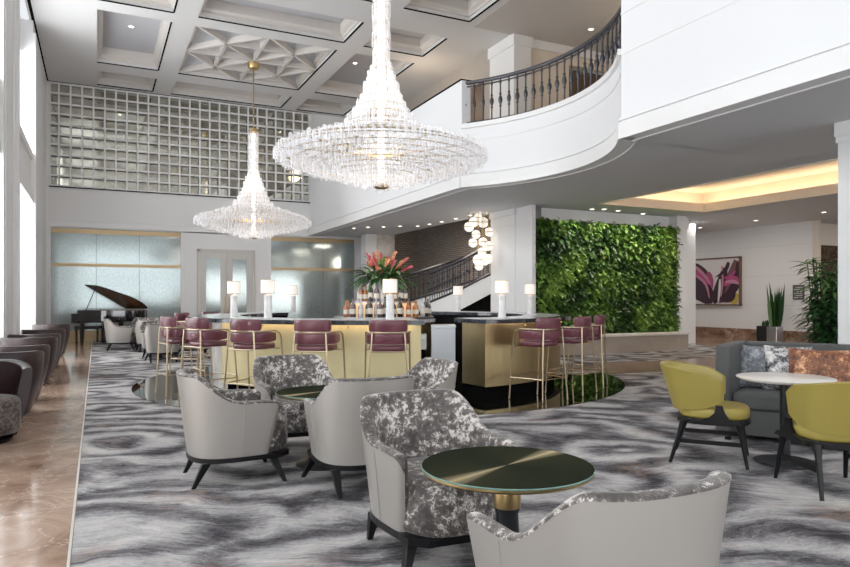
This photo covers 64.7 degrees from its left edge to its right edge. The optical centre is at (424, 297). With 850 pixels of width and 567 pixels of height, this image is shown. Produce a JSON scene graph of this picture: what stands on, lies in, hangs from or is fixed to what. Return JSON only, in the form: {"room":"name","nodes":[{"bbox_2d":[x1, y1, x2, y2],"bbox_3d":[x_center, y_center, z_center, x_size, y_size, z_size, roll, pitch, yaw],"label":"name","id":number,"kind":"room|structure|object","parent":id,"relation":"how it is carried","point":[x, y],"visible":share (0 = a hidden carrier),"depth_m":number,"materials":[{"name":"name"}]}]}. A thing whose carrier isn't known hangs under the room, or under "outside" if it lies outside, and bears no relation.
{"room":"hotel lobby","nodes":[
{"label":"hotel lobby","id":0,"kind":"room"},
{"bbox_2d":[7,0,46,334],"bbox_3d":[-5.204,-2.640,6.639,0.780,7.980,30.500,0,0,-26],"label":"wall","id":1,"kind":"structure","parent":0,"point":[27,28],"depth_m":15.95,"materials":[{"name":"white paint"}]},
{"bbox_2d":[0,0,48,337],"bbox_3d":[-5.109,-2.490,7.298,0.130,7.680,29.400,0,0,-26],"label":"trim","id":2,"kind":"structure","parent":1,"relation":"attached to","point":[20,183],"depth_m":12.64,"materials":[{"name":"white"}]},
{"bbox_2d":[48,83,374,314],"bbox_3d":[-7.018,-2.640,22.838,11.750,7.980,0.200,0,0,-26],"label":"wall","id":3,"kind":"structure","parent":0,"point":[63,204],"depth_m":22.34,"materials":[{"name":"white paint"}]},
{"bbox_2d":[51,228,180,341],"bbox_3d":[-9.773,-0.400,21.383,3.760,3.500,0.085,0,0,-26],"label":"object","id":4,"kind":"object","parent":3,"relation":"attached to","point":[143,266],"visible":0.66,"depth_m":21.29,"materials":[{"name":"grey glass"}]},
{"bbox_2d":[47,81,311,201],"bbox_3d":[-7.851,-5.030,22.369,8.328,3.208,0.210,0,0,-26],"label":"lattice screen","id":5,"kind":"object","parent":3,"relation":"attached to","point":[101,139],"visible":0.87,"depth_m":22.11,"materials":[{"name":"white"}]},
{"bbox_2d":[49,187,309,323],"bbox_3d":[-7.841,-1.050,22.291,8.230,4.800,0.060,0,0,-26],"label":"trim","id":6,"kind":"structure","parent":3,"relation":"attached to","point":[181,230],"depth_m":21.84,"materials":[{"name":"white"}]},
{"bbox_2d":[49,185,309,202],"bbox_3d":[-7.814,-3.415,22.282,8.270,0.030,0.100,0,0,-26],"label":"trim","id":7,"kind":"structure","parent":3,"relation":"attached to","point":[49,185],"depth_m":21.88,"materials":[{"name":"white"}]},
{"bbox_2d":[197,249,254,313],"bbox_3d":[-6.740,-0.150,22.806,1.920,3.000,0.102,0,0,-26],"label":"double door","id":8,"kind":"structure","parent":3,"relation":"in","point":[215,267],"depth_m":22.78,"materials":[{"name":"grey paint"}]},
{"bbox_2d":[271,237,353,317],"bbox_3d":[-4.023,-0.400,24.193,3.080,3.500,0.085,0,0,-26],"label":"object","id":9,"kind":"object","parent":3,"relation":"attached to","point":[321,269],"visible":0.6,"depth_m":24.18,"materials":[{"name":"grey glass"}]},
{"bbox_2d":[25,0,620,121],"bbox_3d":[2.310,-6.674,10.702,16.450,0.112,31.200,0,0,-26],"label":"ceiling","id":10,"kind":"structure","parent":0,"point":[66,29],"depth_m":16.95,"materials":[{"name":"white"}]},
{"bbox_2d":[27,0,499,115],"bbox_3d":[-0.632,-6.636,8.874,9.458,0.028,30.500,0,0,-26],"label":"trim","id":11,"kind":"structure","parent":10,"relation":"attached to","point":[28,1],"depth_m":18.25,"materials":[{"name":"black"}]},
{"bbox_2d":[102,0,467,84],"bbox_3d":[-2.014,-7.050,13.263,8.030,0.001,20.800,0,0,-26],"label":"panel","id":12,"kind":"object","parent":10,"relation":"attached to","point":[117,34],"visible":0.05,"depth_m":17.95,"materials":[{"name":"grey"}]},
{"bbox_2d":[178,26,333,88],"bbox_3d":[-4.830,-6.845,18.876,3.651,0.390,3.948,0,0,-26],"label":"ceiling panel","id":13,"kind":"object","parent":12,"relation":"attached to","point":[229,53],"visible":0.72,"depth_m":18.63,"materials":[{"name":"grey"}]},
{"bbox_2d":[193,61,310,239],"bbox_3d":[-4.856,-4.318,18.997,3.238,5.383,3.237,0,0,18],"label":"chandelier","id":14,"kind":"object","parent":13,"relation":"hanging from","point":[252,65],"visible":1,"depth_m":18.86,"materials":[{"name":"clear glass"}]},
{"bbox_2d":[273,0,487,192],"bbox_3d":[-0.668,-4.318,10.248,3.237,5.383,3.238,0,0,-43],"label":"chandelier","id":15,"kind":"object","parent":12,"relation":"hanging from","point":[381,177],"visible":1,"depth_m":10.02,"materials":[{"name":"clear glass"}]},
{"bbox_2d":[97,0,491,112],"bbox_3d":[-2.014,-6.890,13.263,8.030,0.320,20.800,0,0,-26],"label":"trim","id":16,"kind":"structure","parent":10,"relation":"attached to","point":[464,8],"depth_m":18.10,"materials":[{"name":"grey"}]},
{"bbox_2d":[361,234,376,300],"bbox_3d":[-1.999,-0.450,23.900,0.400,3.600,0.500,0,0,-26],"label":"wall","id":17,"kind":"structure","parent":0,"point":[368,241],"depth_m":23.71,"materials":[{"name":"white paint"}]},
{"bbox_2d":[0,337,753,566],"bbox_3d":[5.621,1.397,13.322,26.200,0.107,33.000,0,0,-26],"label":"floor","id":18,"kind":"structure","parent":0,"point":[39,464],"depth_m":6.74,"materials":[{"name":"brown stone"}]},
{"bbox_2d":[0,359,32,443],"bbox_3d":[-4.172,0.976,6.288,0.710,0.748,0.800,0,0,19],"label":"tub chair","id":19,"kind":"object","parent":18,"relation":"on","point":[15,375],"visible":1,"depth_m":6.45,"materials":[{"name":"fabric"}]},
{"bbox_2d":[0,394,20,435],"bbox_3d":[-4.101,1.090,6.264,0.560,0.360,0.500,0,0,19],"label":"seat cushion","id":20,"kind":"object","parent":19,"relation":"on","point":[10,404],"depth_m":6.21,"materials":[{"name":"fabric"}]},
{"bbox_2d":[0,350,43,415],"bbox_3d":[-4.817,0.976,7.669,0.800,0.748,0.710,0,0,-20],"label":"tub chair","id":21,"kind":"object","parent":18,"relation":"on","point":[35,359],"visible":0.31,"depth_m":7.66,"materials":[{"name":"purple leather"}]},
{"bbox_2d":[0,344,49,399],"bbox_3d":[-5.296,0.976,8.659,0.800,0.748,0.710,0,0,-26],"label":"tub chair","id":22,"kind":"object","parent":18,"relation":"on","point":[45,348],"visible":0.21,"depth_m":8.64,"materials":[{"name":"black leather"}]},
{"bbox_2d":[0,336,57,383],"bbox_3d":[-6.178,0.976,10.454,0.800,0.748,0.710,0,0,-20],"label":"tub chair","id":23,"kind":"object","parent":18,"relation":"on","point":[52,341],"visible":0.3,"depth_m":10.28,"materials":[{"name":"black leather"}]},
{"bbox_2d":[7,333,60,374],"bbox_3d":[-6.635,0.976,11.399,0.800,0.748,0.710,0,0,-26],"label":"tub chair","id":24,"kind":"object","parent":18,"relation":"on","point":[58,335],"visible":0.19,"depth_m":11.20,"materials":[{"name":"black leather"}]},
{"bbox_2d":[20,329,65,365],"bbox_3d":[-7.470,0.976,13.106,0.800,0.748,0.710,0,0,-26],"label":"tub chair","id":25,"kind":"object","parent":18,"relation":"on","point":[62,332],"visible":0.27,"depth_m":12.94,"materials":[{"name":"black leather"}]},
{"bbox_2d":[32,324,70,355],"bbox_3d":[-8.699,0.976,15.622,0.800,0.748,0.710,0,0,-26],"label":"tub chair","id":26,"kind":"object","parent":18,"relation":"on","point":[67,327],"visible":0.29,"depth_m":15.42,"materials":[{"name":"black leather"}]},
{"bbox_2d":[66,341,92,566],"bbox_3d":[-3.719,1.348,7.309,0.014,0.004,30.400,0,0,-26],"label":"trim","id":27,"kind":"structure","parent":18,"relation":"on","point":[77,478],"depth_m":4.69,"materials":[{"name":"stone"}]},
{"bbox_2d":[155,316,205,396],"bbox_3d":[-3.430,0.797,9.418,0.561,1.078,0.591,0,0,-37],"label":"bar stool","id":28,"kind":"object","parent":18,"relation":"on","point":[172,333],"visible":0.83,"depth_m":9.18,"materials":[{"name":"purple leather"}]},
{"bbox_2d":[169,312,210,374],"bbox_3d":[-4.094,0.797,11.749,0.561,1.078,0.591,0,0,5],"label":"bar stool","id":29,"kind":"object","parent":18,"relation":"on","point":[180,317],"visible":0.27,"depth_m":11.55,"materials":[{"name":"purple leather"}]},
{"bbox_2d":[178,318,237,399],"bbox_3d":[-2.852,0.797,8.815,0.591,1.078,0.561,0,0,39],"label":"bar stool","id":30,"kind":"object","parent":18,"relation":"on","point":[198,333],"visible":0.93,"depth_m":8.61,"materials":[{"name":"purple leather"}]},
{"bbox_2d":[223,319,282,389],"bbox_3d":[-2.138,0.797,8.368,0.591,1.078,0.561,0,0,25],"label":"bar stool","id":31,"kind":"object","parent":18,"relation":"on","point":[246,334],"visible":0.94,"depth_m":8.16,"materials":[{"name":"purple leather"}]},
{"bbox_2d":[188,312,424,389],"bbox_3d":[-2.369,0.810,10.357,2.328,1.066,5.914,0,0,-33],"label":"bar counter","id":32,"kind":"object","parent":18,"relation":"on","point":[353,330],"depth_m":8.56,"materials":[{"name":"gold stone"}]},
{"bbox_2d":[227,281,240,316],"bbox_3d":[-2.846,0.015,10.000,0.194,0.524,0.194,0,0,-26],"label":"table lamp","id":33,"kind":"object","parent":32,"relation":"on","point":[233,287],"visible":1,"depth_m":9.95,"materials":[{"name":"white"}]},
{"bbox_2d":[261,280,274,317],"bbox_3d":[-2.141,0.015,9.150,0.194,0.524,0.194,0,0,-26],"label":"table lamp","id":34,"kind":"object","parent":32,"relation":"on","point":[267,286],"visible":0.98,"depth_m":9.10,"materials":[{"name":"white"}]},
{"bbox_2d":[288,285,297,311],"bbox_3d":[-2.597,0.015,13.200,0.194,0.524,0.194,0,0,-26],"label":"table lamp","id":35,"kind":"object","parent":32,"relation":"on","point":[292,289],"visible":1,"depth_m":13.15,"materials":[{"name":"white"}]},
{"bbox_2d":[188,312,424,324],"bbox_3d":[-2.369,0.307,10.357,2.328,0.055,5.914,0,0,-33],"label":"countertop","id":36,"kind":"structure","parent":32,"relation":"on","point":[211,319],"depth_m":8.55,"materials":[{"name":"grey stone"}]},
{"bbox_2d":[383,279,396,318],"bbox_3d":[-0.456,0.015,8.750,0.194,0.524,0.194,0,0,-26],"label":"table lamp","id":37,"kind":"object","parent":32,"relation":"on","point":[389,285],"visible":0.94,"depth_m":8.70,"materials":[{"name":"white stone"}]},
{"bbox_2d":[292,320,345,377],"bbox_3d":[-1.308,0.797,8.105,0.591,1.078,0.561,0,0,10],"label":"bar stool","id":38,"kind":"object","parent":18,"relation":"on","point":[317,336],"visible":0.89,"depth_m":7.89,"materials":[{"name":"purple leather"}]},
{"bbox_2d":[334,301,434,357],"bbox_3d":[-0.702,0.695,11.455,1.760,1.270,1.760,0,0,-26],"label":"bar counter","id":39,"kind":"object","parent":18,"relation":"on","point":[425,329],"visible":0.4,"depth_m":11.08,"materials":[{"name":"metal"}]},
{"bbox_2d":[334,315,433,318],"bbox_3d":[-0.702,0.320,11.455,1.700,0.020,1.700,0,0,-26],"label":"display shelf","id":40,"kind":"object","parent":39,"relation":"attached to","point":[430,317],"depth_m":10.82,"materials":[{"name":"stone"}]},
{"bbox_2d":[344,250,425,296],"bbox_3d":[-0.666,-0.420,11.461,1.381,0.819,1.238,0,0,-26],"label":"flower arrangement","id":41,"kind":"object","parent":39,"relation":"on","point":[385,268],"visible":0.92,"depth_m":11.29,"materials":[{"name":"red plant"}]},
{"bbox_2d":[364,320,410,377],"bbox_3d":[-0.444,0.797,8.060,0.591,1.078,0.561,0,0,-4],"label":"bar stool","id":42,"kind":"object","parent":18,"relation":"on","point":[384,336],"visible":0.92,"depth_m":7.83,"materials":[{"name":"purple leather"}]},
{"bbox_2d":[431,324,455,360],"bbox_3d":[0.262,0.870,9.750,0.350,0.960,0.460,0,0,0],"label":"fridge","id":43,"kind":"object","parent":18,"relation":"on","point":[442,335],"visible":0.53,"depth_m":9.53,"materials":[{"name":"white"}]},
{"bbox_2d":[419,311,572,397],"bbox_3d":[1.162,0.810,11.855,2.508,1.066,6.074,0,0,-12],"label":"bar counter","id":44,"kind":"object","parent":18,"relation":"on","point":[483,340],"depth_m":9.24,"materials":[{"name":"gold stone"}]},
{"bbox_2d":[453,286,462,311],"bbox_3d":[0.679,0.015,13.800,0.194,0.524,0.194,0,0,-26],"label":"table lamp","id":45,"kind":"object","parent":44,"relation":"on","point":[457,290],"visible":1,"depth_m":13.75,"materials":[{"name":"white"}]},
{"bbox_2d":[419,311,572,323],"bbox_3d":[1.162,0.307,11.855,2.507,0.055,6.074,0,0,-12],"label":"countertop","id":46,"kind":"structure","parent":44,"relation":"on","point":[564,317],"depth_m":9.32,"materials":[{"name":"grey stone"}]},
{"bbox_2d":[495,280,508,317],"bbox_3d":[1.079,0.015,9.400,0.194,0.524,0.194,0,0,-26],"label":"table lamp","id":47,"kind":"object","parent":44,"relation":"on","point":[501,286],"visible":1,"depth_m":9.35,"materials":[{"name":"white"}]},
{"bbox_2d":[525,284,534,313],"bbox_3d":[1.862,0.015,11.900,0.194,0.524,0.194,0,0,-26],"label":"table lamp","id":48,"kind":"object","parent":44,"relation":"on","point":[529,288],"visible":1,"depth_m":11.85,"materials":[{"name":"white"}]},
{"bbox_2d":[508,317,567,403],"bbox_3d":[1.507,0.797,8.864,0.591,1.078,0.561,0,0,-40],"label":"bar stool","id":49,"kind":"object","parent":18,"relation":"on","point":[547,333],"visible":1,"depth_m":8.67,"materials":[{"name":"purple leather"}]},
{"bbox_2d":[545,316,596,395],"bbox_3d":[2.072,0.797,9.481,0.561,1.078,0.591,0,0,35],"label":"bar stool","id":50,"kind":"object","parent":18,"relation":"on","point":[577,333],"visible":0.88,"depth_m":9.26,"materials":[{"name":"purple leather"}]},
{"bbox_2d":[565,315,607,388],"bbox_3d":[2.467,0.797,10.210,0.561,1.078,0.591,0,0,21],"label":"bar stool","id":51,"kind":"object","parent":18,"relation":"on","point":[598,326],"visible":0.64,"depth_m":9.99,"materials":[{"name":"metal"}]},
{"bbox_2d":[756,320,768,340],"bbox_3d":[10.306,1.002,20.360,0.320,0.695,0.340,0,0,-26],"label":"planter","id":52,"kind":"object","parent":18,"relation":"on","point":[761,331],"visible":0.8,"depth_m":20.29,"materials":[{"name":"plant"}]},
{"bbox_2d":[767,283,784,341],"bbox_3d":[10.461,0.432,20.046,0.389,1.835,0.492,0,0,-26],"label":"snake plant","id":53,"kind":"object","parent":18,"relation":"on","point":[775,308],"visible":0.96,"depth_m":19.95,"materials":[{"name":"green plant"}]},
{"bbox_2d":[377,234,394,298],"bbox_3d":[-1.505,-0.450,24.086,0.650,3.600,0.600,0,0,-26],"label":"wall pier","id":54,"kind":"object","parent":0,"point":[385,243],"visible":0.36,"depth_m":23.82,"materials":[{"name":"paint"}]},
{"bbox_2d":[310,80,469,235],"bbox_3d":[-1.610,-3.335,18.915,0.200,2.170,11.597,0,0,-25],"label":"wall","id":55,"kind":"structure","parent":0,"point":[448,110],"depth_m":16.63,"materials":[{"name":"white"}]},
{"bbox_2d":[308,173,461,235],"bbox_3d":[-1.724,-2.385,18.862,0.050,0.290,11.597,0,0,-25],"label":"trim","id":56,"kind":"structure","parent":55,"relation":"attached to","point":[455,183],"depth_m":16.74,"materials":[{"name":"white"}]},
{"bbox_2d":[395,230,416,300],"bbox_3d":[-1.150,-1.900,26.263,2.200,6.500,0.200,0,0,-26],"label":"wall","id":57,"kind":"structure","parent":0,"point":[405,243],"depth_m":26.39,"materials":[{"name":"brown tile"}]},
{"bbox_2d":[377,51,489,129],"bbox_3d":[-0.007,-5.040,21.590,0.150,3.180,8.200,0,0,-26],"label":"wall","id":58,"kind":"structure","parent":0,"point":[479,67],"depth_m":19.05,"materials":[{"name":"beige paint"}]},
{"bbox_2d":[417,215,490,310],"bbox_3d":[1.746,-1.900,22.614,0.200,6.500,9.900,0,0,-26],"label":"wall","id":59,"kind":"structure","parent":0,"point":[439,244],"depth_m":24.43,"materials":[{"name":"brown tile"}]},
{"bbox_2d":[70,341,849,566],"bbox_3d":[7.115,1.353,12.633,24.120,0.010,30.450,0,0,-26],"label":"carpet","id":60,"kind":"structure","parent":0,"point":[136,506],"depth_m":4.74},
{"bbox_2d":[71,285,146,344],"bbox_3d":[-9.100,0.484,19.531,1.700,1.732,1.470,0,0,32],"label":"grand piano","id":61,"kind":"object","parent":60,"relation":"on","point":[82,317],"visible":0.8,"depth_m":19.22,"materials":[{"name":"black"}]},
{"bbox_2d":[103,319,136,350],"bbox_3d":[-7.899,0.945,17.399,0.805,0.806,0.726,0,0,-26],"label":"armchair","id":62,"kind":"object","parent":60,"relation":"on","point":[115,334],"visible":0.98,"depth_m":17.09,"materials":[{"name":"grey fabric"}]},
{"bbox_2d":[135,320,159,351],"bbox_3d":[-6.996,0.945,17.089,0.726,0.806,0.805,0,0,-26],"label":"armchair","id":63,"kind":"object","parent":60,"relation":"on","point":[138,323],"visible":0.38,"depth_m":16.74,"materials":[{"name":"grey fabric"}]},
{"bbox_2d":[140,321,173,357],"bbox_3d":[-6.222,0.945,15.575,0.726,0.806,0.805,0,0,-26],"label":"armchair","id":64,"kind":"object","parent":60,"relation":"on","point":[144,324],"visible":0.3,"depth_m":15.55,"materials":[{"name":"grey fabric"}]},
{"bbox_2d":[144,324,178,362],"bbox_3d":[-5.585,0.945,14.272,0.726,0.806,0.805,0,0,-26],"label":"armchair","id":65,"kind":"object","parent":60,"relation":"on","point":[151,333],"visible":0.67,"depth_m":13.93,"materials":[{"name":"grey fabric"}]},
{"bbox_2d":[176,368,288,489],"bbox_3d":[-1.462,0.945,5.096,0.805,0.806,0.726,0,0,-26],"label":"armchair","id":66,"kind":"object","parent":60,"relation":"on","point":[220,426],"visible":1,"depth_m":4.79,"materials":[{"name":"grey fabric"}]},
{"bbox_2d":[269,413,286,451],"bbox_3d":[-1.410,1.013,5.122,0.685,0.258,0.598,0,0,-26],"label":"seat cushion","id":67,"kind":"object","parent":66,"relation":"on","point":[278,428],"depth_m":5.00,"materials":[{"name":"fabric"}]},
{"bbox_2d":[253,354,334,437],"bbox_3d":[-1.160,0.945,6.061,0.726,0.806,0.805,0,0,-26],"label":"armchair","id":68,"kind":"object","parent":60,"relation":"on","point":[272,373],"visible":0.4,"depth_m":6.26,"materials":[{"name":"grey fabric"}]},
{"bbox_2d":[273,396,307,432],"bbox_3d":[-1.134,1.013,6.010,0.598,0.258,0.685,0,0,-26],"label":"seat cushion","id":69,"kind":"object","parent":68,"relation":"on","point":[293,411],"depth_m":5.67,"materials":[{"name":"fabric"}]},
{"bbox_2d":[275,385,329,470],"bbox_3d":[-0.819,1.052,5.455,0.781,0.592,0.781,0,0,-26],"label":"cocktail table","id":70,"kind":"object","parent":60,"relation":"on","point":[299,393],"visible":0.21,"depth_m":5.32,"materials":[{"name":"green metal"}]},
{"bbox_2d":[301,375,413,498],"bbox_3d":[-0.486,0.945,4.910,0.726,0.806,0.805,0,0,-26],"label":"armchair","id":71,"kind":"object","parent":60,"relation":"on","point":[333,419],"visible":0.57,"depth_m":4.56,"materials":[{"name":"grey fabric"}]},
{"bbox_2d":[404,357,457,389],"bbox_3d":[-0.141,0.945,5.742,0.805,0.806,0.726,0,0,-26],"label":"armchair","id":72,"kind":"object","parent":60,"relation":"on","point":[428,373],"visible":0.23,"depth_m":5.98,"materials":[{"name":"grey fabric"}]},
{"bbox_2d":[360,389,515,566],"bbox_3d":[0.052,0.945,3.582,0.726,0.806,0.805,0,0,-26],"label":"armchair","id":73,"kind":"object","parent":60,"relation":"on","point":[401,429],"visible":0.7,"depth_m":3.48,"materials":[{"name":"grey fabric"}]},
{"bbox_2d":[403,456,495,537],"bbox_3d":[0.079,1.013,3.531,0.598,0.258,0.685,0,0,-26],"label":"seat cushion","id":74,"kind":"object","parent":73,"relation":"on","point":[431,509],"depth_m":3.21,"materials":[{"name":"fabric"}]},
{"bbox_2d":[401,247,490,311],"bbox_3d":[0.681,-0.255,19.941,4.686,3.190,2.624,0,0,23],"label":"staircase","id":75,"kind":"structure","parent":60,"relation":"on","point":[476,296],"depth_m":18.58,"materials":[{"name":"white paint"}]},
{"bbox_2d":[421,446,595,532],"bbox_3d":[0.372,1.052,3.042,0.781,0.592,0.781,0,0,-26],"label":"cocktail table","id":76,"kind":"object","parent":60,"relation":"on","point":[508,473],"visible":0.99,"depth_m":2.98,"materials":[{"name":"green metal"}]},
{"bbox_2d":[466,470,731,566],"bbox_3d":[0.564,0.945,2.262,0.726,0.806,0.805,0,0,-26],"label":"armchair","id":77,"kind":"object","parent":60,"relation":"on","point":[679,525],"visible":1,"depth_m":1.90,"materials":[{"name":"grey fabric"}]},
{"bbox_2d":[560,332,689,355],"bbox_3d":[4.597,1.125,16.645,4.920,0.450,0.490,0,0,-26],"label":"ledge","id":78,"kind":"object","parent":60,"relation":"on","point":[650,341],"visible":0.49,"depth_m":16.72,"materials":[{"name":"stone"}]},
{"bbox_2d":[660,360,750,469],"bbox_3d":[2.350,0.950,5.649,0.708,0.804,0.608,0,0,25],"label":"chair","id":79,"kind":"object","parent":60,"relation":"on","point":[698,391],"visible":1,"depth_m":5.44,"materials":[{"name":"yellow leather"}]},
{"bbox_2d":[716,340,849,439],"bbox_3d":[4.005,0.900,6.063,2.400,0.900,0.920,0,0,36],"label":"sofa","id":80,"kind":"object","parent":60,"relation":"on","point":[764,405],"visible":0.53,"depth_m":6.33,"materials":[{"name":"grey fabric"}]},
{"bbox_2d":[733,387,779,411],"bbox_3d":[3.958,0.968,5.998,2.120,0.155,0.660,0,0,36],"label":"seat cushion","id":81,"kind":"object","parent":80,"relation":"on","point":[757,399],"depth_m":6.25,"materials":[{"name":"grey fabric"}]},
{"bbox_2d":[739,345,784,386],"bbox_3d":[3.320,0.679,6.635,0.421,0.417,0.197,0,0,35],"label":"throw pillow","id":82,"kind":"object","parent":80,"relation":"on","point":[752,357],"visible":0.51,"depth_m":6.63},
{"bbox_2d":[762,345,812,389],"bbox_3d":[3.469,0.674,6.430,0.421,0.427,0.199,0,0,35],"label":"throw pillow","id":83,"kind":"object","parent":80,"relation":"on","point":[776,359],"visible":0.46,"depth_m":6.44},
{"bbox_2d":[788,348,849,385],"bbox_3d":[3.652,0.679,6.172,0.571,0.417,0.198,0,0,35],"label":"throw pillow","id":84,"kind":"object","parent":80,"relation":"on","point":[829,363],"visible":0.59,"depth_m":6.13,"materials":[{"name":"orange fabric"}]},
{"bbox_2d":[736,372,837,469],"bbox_3d":[2.947,0.997,5.492,0.733,0.702,0.733,0,0,-26],"label":"pedestal table","id":85,"kind":"object","parent":60,"relation":"on","point":[785,380],"visible":0.72,"depth_m":5.45,"materials":[{"name":"white stone"}]},
{"bbox_2d":[773,382,849,500],"bbox_3d":[2.896,0.950,4.704,0.608,0.804,0.708,0,0,-1],"label":"chair","id":86,"kind":"object","parent":60,"relation":"on","point":[819,413],"visible":1,"depth_m":4.54,"materials":[{"name":"yellow leather"}]},
{"bbox_2d":[789,257,837,343],"bbox_3d":[7.287,0.297,12.185,1.339,2.107,1.265,0,0,41],"label":"potted palm","id":87,"kind":"object","parent":60,"relation":"on","point":[824,314],"visible":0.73,"depth_m":12.08,"materials":[{"name":"green plant"}]},
{"bbox_2d":[470,33,533,121],"bbox_3d":[1.498,-5.040,18.931,0.600,3.180,4.500,0,0,-26],"label":"wall","id":88,"kind":"structure","parent":0,"point":[513,53],"depth_m":17.06,"materials":[{"name":"white paint"}]},
{"bbox_2d":[489,208,516,311],"bbox_3d":[2.248,-0.450,17.433,0.630,3.600,1.230,0,0,-26],"label":"wall column","id":89,"kind":"structure","parent":0,"point":[503,223],"depth_m":17.23,"materials":[{"name":"white paint"}]},
{"bbox_2d":[462,59,634,187],"bbox_3d":[2.230,-2.875,11.776,1.050,1.250,4.864,0,0,-26],"label":"wall","id":90,"kind":"structure","parent":0,"point":[579,132],"depth_m":12.22,"materials":[{"name":"white"}]},
{"bbox_2d":[461,49,620,187],"bbox_3d":[2.222,-2.880,11.772,1.109,1.280,4.890,0,0,-26],"label":"trim","id":91,"kind":"structure","parent":90,"relation":"attached to","point":[606,146],"depth_m":12.21,"materials":[{"name":"white"}]},
{"bbox_2d":[459,5,620,122],"bbox_3d":[2.204,-3.971,11.763,0.999,0.902,4.905,0,0,-26],"label":"balustrade","id":92,"kind":"object","parent":91,"relation":"on","point":[613,22],"visible":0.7,"depth_m":12.13,"materials":[{"name":"grey metal"}]},
{"bbox_2d":[531,49,610,109],"bbox_3d":[5.343,-5.040,18.557,6.100,3.180,0.150,0,0,-26],"label":"wall","id":93,"kind":"structure","parent":0,"point":[537,56],"depth_m":17.47,"materials":[{"name":"beige"}]},
{"bbox_2d":[533,39,614,63],"bbox_3d":[4.493,-6.515,18.019,4.100,0.230,0.070,0,0,-26],"label":"trim","id":94,"kind":"structure","parent":93,"relation":"attached to","point":[538,44],"depth_m":17.50,"materials":[{"name":"white"}]},
{"bbox_2d":[317,78,849,237],"bbox_3d":[9.686,-2.250,15.309,17.150,0.001,33.000,0,0,-26],"label":"ceiling","id":95,"kind":"structure","parent":0,"point":[797,127],"depth_m":11.94,"materials":[{"name":"white"}]},
{"bbox_2d":[464,211,492,269],"bbox_3d":[1.462,-1.509,17.479,0.768,1.574,0.794,0,0,36],"label":"globe pendant","id":96,"kind":"object","parent":95,"relation":"hanging from","point":[479,261],"visible":1,"depth_m":17.39,"materials":[{"name":"white"}]},
{"bbox_2d":[575,158,837,211],"bbox_3d":[7.892,-2.515,12.206,4.340,0.570,10.840,0,0,-26],"label":"trim","id":97,"kind":"structure","parent":95,"relation":"attached to","point":[826,183],"depth_m":16.27,"materials":[{"name":"beige"}]},
{"bbox_2d":[569,69,600,96],"bbox_3d":[4.885,-4.800,18.583,2.700,2.700,0.100,0,0,-26],"label":"wall","id":98,"kind":"structure","parent":0,"point":[581,83],"depth_m":18.20,"materials":[{"name":"brown"}]},
{"bbox_2d":[516,205,687,333],"bbox_3d":[4.821,-0.450,17.940,5.580,3.600,1.200,0,0,-26],"label":"surround","id":99,"kind":"object","parent":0,"point":[526,215],"visible":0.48,"depth_m":17.01,"materials":[{"name":"white paint"}]},
{"bbox_2d":[534,217,682,333],"bbox_3d":[4.766,-0.456,17.301,4.907,3.118,0.580,0,0,-26],"label":"wall","id":100,"kind":"structure","parent":99,"relation":"attached to","point":[625,274],"depth_m":17.20,"materials":[{"name":"green plant"}]},
{"bbox_2d":[687,222,695,343],"bbox_3d":[5.289,-0.450,18.725,6.050,3.600,0.200,0,0,-26],"label":"column","id":101,"kind":"structure","parent":0,"point":[691,231],"depth_m":19.89,"materials":[{"name":"white paint"}]},
{"bbox_2d":[621,0,849,139],"bbox_3d":[6.000,-4.440,3.097,0.200,4.380,14.295,0,0,-26],"label":"wall","id":102,"kind":"structure","parent":0,"point":[741,38],"depth_m":8.08,"materials":[{"name":"white"}]},
{"bbox_2d":[316,76,849,235],"bbox_3d":[2.921,-2.243,10.611,0.868,0.015,30.500,0,0,-26],"label":"trim","id":103,"kind":"structure","parent":102,"relation":"attached to","point":[837,80],"depth_m":9.18,"materials":[{"name":"white"}]},
{"bbox_2d":[618,0,849,138],"bbox_3d":[5.887,-3.130,3.042,0.050,1.780,14.295,0,0,-26],"label":"trim","id":104,"kind":"structure","parent":102,"relation":"attached to","point":[837,61],"depth_m":7.69,"materials":[{"name":"white"}]},
{"bbox_2d":[673,160,837,193],"bbox_3d":[7.892,-2.800,12.206,4.300,0.001,10.800,0,0,-26],"label":"ceiling","id":105,"kind":"structure","parent":0,"point":[829,166],"depth_m":15.59,"materials":[{"name":"beige"}]},
{"bbox_2d":[696,220,820,341],"bbox_3d":[8.541,-0.450,25.279,0.110,3.600,13.080,0,0,-26],"label":"wall","id":106,"kind":"structure","parent":0,"point":[766,263],"depth_m":21.05,"materials":[{"name":"white paint"}]},
{"bbox_2d":[696,256,741,305],"bbox_3d":[9.763,-0.550,22.609,0.100,1.600,2.050,0,0,-26],"label":"painting","id":107,"kind":"object","parent":106,"relation":"attached to","point":[718,280],"visible":0.89,"depth_m":22.40,"materials":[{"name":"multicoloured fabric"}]},
{"bbox_2d":[696,326,812,342],"bbox_3d":[8.623,1.170,25.113,0.130,0.360,12.450,0,0,-26],"label":"wainscot","id":108,"kind":"object","parent":106,"relation":"attached to","point":[710,332],"depth_m":21.82,"materials":[{"name":"wood"}]},
{"bbox_2d":[821,223,837,245],"bbox_3d":[13.332,-1.925,20.931,4.660,0.650,0.100,0,0,-26],"label":"wall","id":109,"kind":"structure","parent":0,"point":[829,232],"depth_m":20.36,"materials":[{"name":"beige"}]},
{"bbox_2d":[821,245,837,301],"bbox_3d":[13.310,-0.125,20.976,4.660,2.950,0.100,0,0,-26],"label":"panel","id":110,"kind":"object","parent":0,"point":[828,252],"visible":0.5,"depth_m":20.44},
{"bbox_2d":[834,120,849,343],"bbox_3d":[5.748,-0.450,8.609,0.830,3.600,0.500,0,0,-26],"label":"column","id":111,"kind":"structure","parent":0,"point":[841,129],"depth_m":8.55,"materials":[{"name":"white paint"}]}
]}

